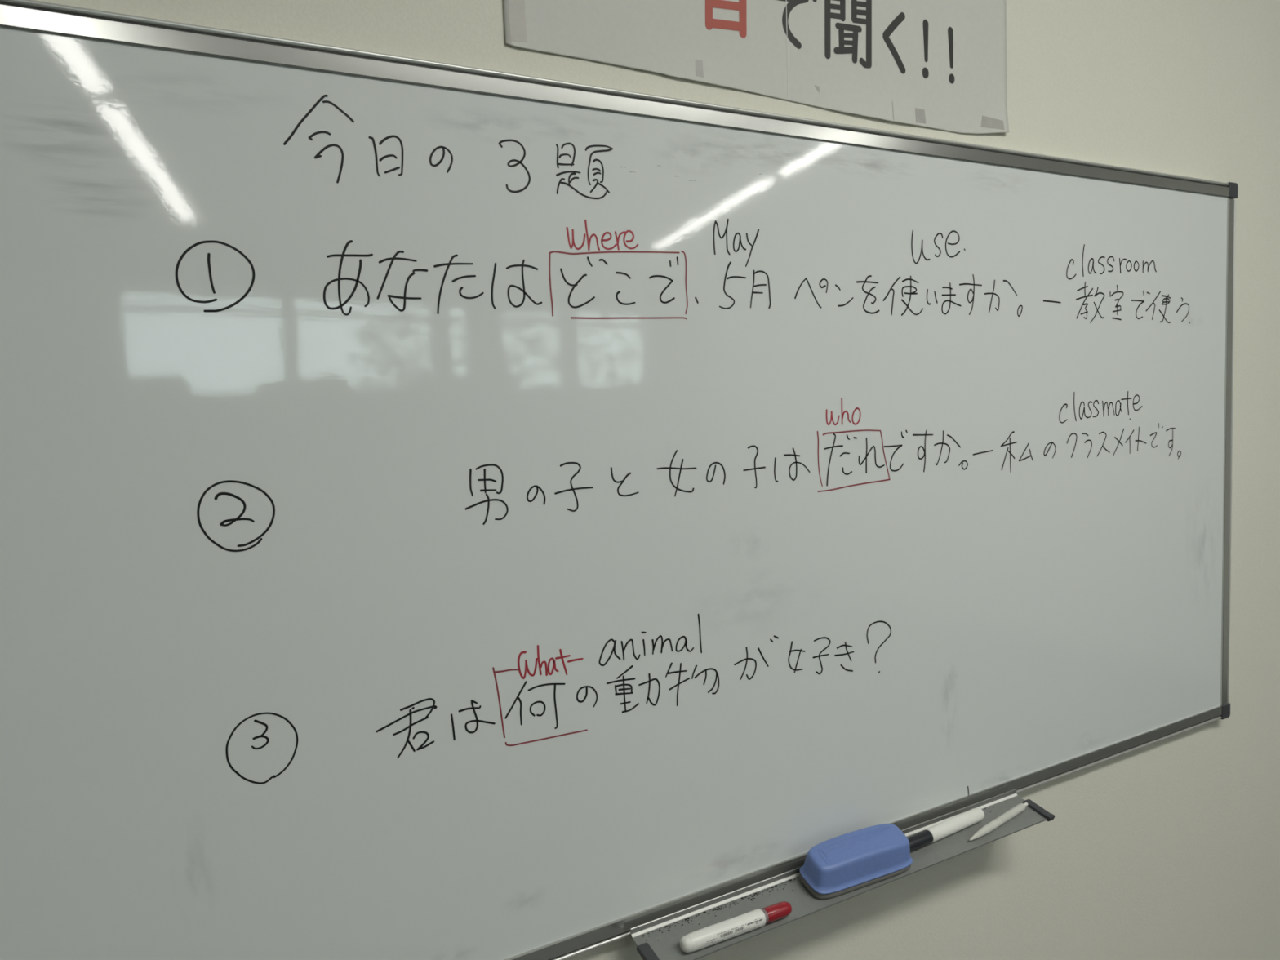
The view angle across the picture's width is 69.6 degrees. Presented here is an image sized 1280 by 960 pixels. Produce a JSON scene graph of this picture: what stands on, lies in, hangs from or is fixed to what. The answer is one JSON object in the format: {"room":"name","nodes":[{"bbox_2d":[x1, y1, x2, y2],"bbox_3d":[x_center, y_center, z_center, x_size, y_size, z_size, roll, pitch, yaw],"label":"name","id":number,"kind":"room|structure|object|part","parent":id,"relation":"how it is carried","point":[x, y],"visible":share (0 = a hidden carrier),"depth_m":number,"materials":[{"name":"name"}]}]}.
{"room":"classroom","nodes":[
{"label":"classroom","id":0,"kind":"room"},
{"bbox_2d":[35,0,1279,959],"bbox_3d":[0.863,0.051,1.599,7.300,2.760,0.150,-5,5,-30],"label":"wall","id":1,"kind":"structure","parent":0,"point":[1169,848],"depth_m":1.46,"materials":[{"name":"white paint"}]},
{"bbox_2d":[0,0,1238,959],"bbox_3d":[0.225,0.028,1.132,1.813,0.913,0.021,-5,5,-30],"label":"whiteboard","id":2,"kind":"object","parent":1,"relation":"attached to","point":[447,511],"visible":1,"depth_m":0.93,"materials":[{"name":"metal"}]},
{"bbox_3d":[0.207,-0.411,1.096,1.770,0.016,0.019,-5,5,-30],"label":"frame rail","id":3,"kind":"part","parent":2,"relation":"part of","materials":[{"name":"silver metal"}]},
{"bbox_2d":[630,788,1054,959],"bbox_3d":[0.280,0.480,1.137,0.641,0.024,0.062,-5,5,-30],"label":"tray","id":4,"kind":"object","parent":2,"relation":"attached to","point":[665,945],"visible":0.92,"depth_m":1.08,"materials":[{"name":"metal"}]},
{"bbox_2d":[680,901,791,952],"bbox_3d":[0.108,0.494,1.020,0.146,0.019,0.019,-5,5,-28],"label":"marker","id":5,"kind":"object","parent":4,"relation":"on","point":[716,933],"visible":1,"depth_m":1.01,"materials":[{"name":"white plastic"}]},
{"bbox_2d":[642,807,993,941],"bbox_3d":[0.263,0.478,1.149,0.594,0.004,0.016,-5,5,-30],"label":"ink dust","id":6,"kind":"object","parent":4,"relation":"on","point":[790,880],"visible":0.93,"depth_m":1.06,"materials":[{"name":"black"}]},
{"bbox_2d":[799,823,912,899],"bbox_3d":[0.265,0.461,1.127,0.154,0.056,0.050,-5,5,-27],"label":"eraser","id":7,"kind":"object","parent":4,"relation":"on","point":[851,861],"visible":1,"depth_m":1.10,"materials":[{"name":"blue plastic"}]},
{"bbox_2d":[907,807,984,851],"bbox_3d":[0.401,0.461,1.214,0.149,0.019,0.018,-5,6,-33],"label":"marker","id":8,"kind":"object","parent":4,"relation":"on","point":[950,826],"visible":0.8,"depth_m":1.21,"materials":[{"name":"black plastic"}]},
{"bbox_2d":[968,802,1028,840],"bbox_3d":[0.487,0.462,1.246,0.143,0.014,0.010,-6,6,-38],"label":"pen","id":9,"kind":"object","parent":4,"relation":"on","point":[996,823],"visible":1,"depth_m":1.24,"materials":[{"name":"white plastic"}]},
{"bbox_3d":[0.242,0.466,1.169,1.770,0.016,0.019,-5,5,-30],"label":"frame rail","id":10,"kind":"part","parent":2,"relation":"part of","materials":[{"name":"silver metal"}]},
{"bbox_3d":[0.995,-0.037,1.573,0.016,0.864,0.019,-5,5,-30],"label":"frame rail","id":11,"kind":"part","parent":2,"relation":"part of","materials":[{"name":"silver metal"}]},
{"bbox_2d":[503,0,1008,133],"bbox_3d":[0.183,-0.597,1.077,0.739,0.310,0.005,-5,5,-30],"label":"poster","id":12,"kind":"object","parent":1,"relation":"attached to","point":[941,64],"visible":1,"depth_m":1.10,"materials":[{"name":"paper"}]}
]}

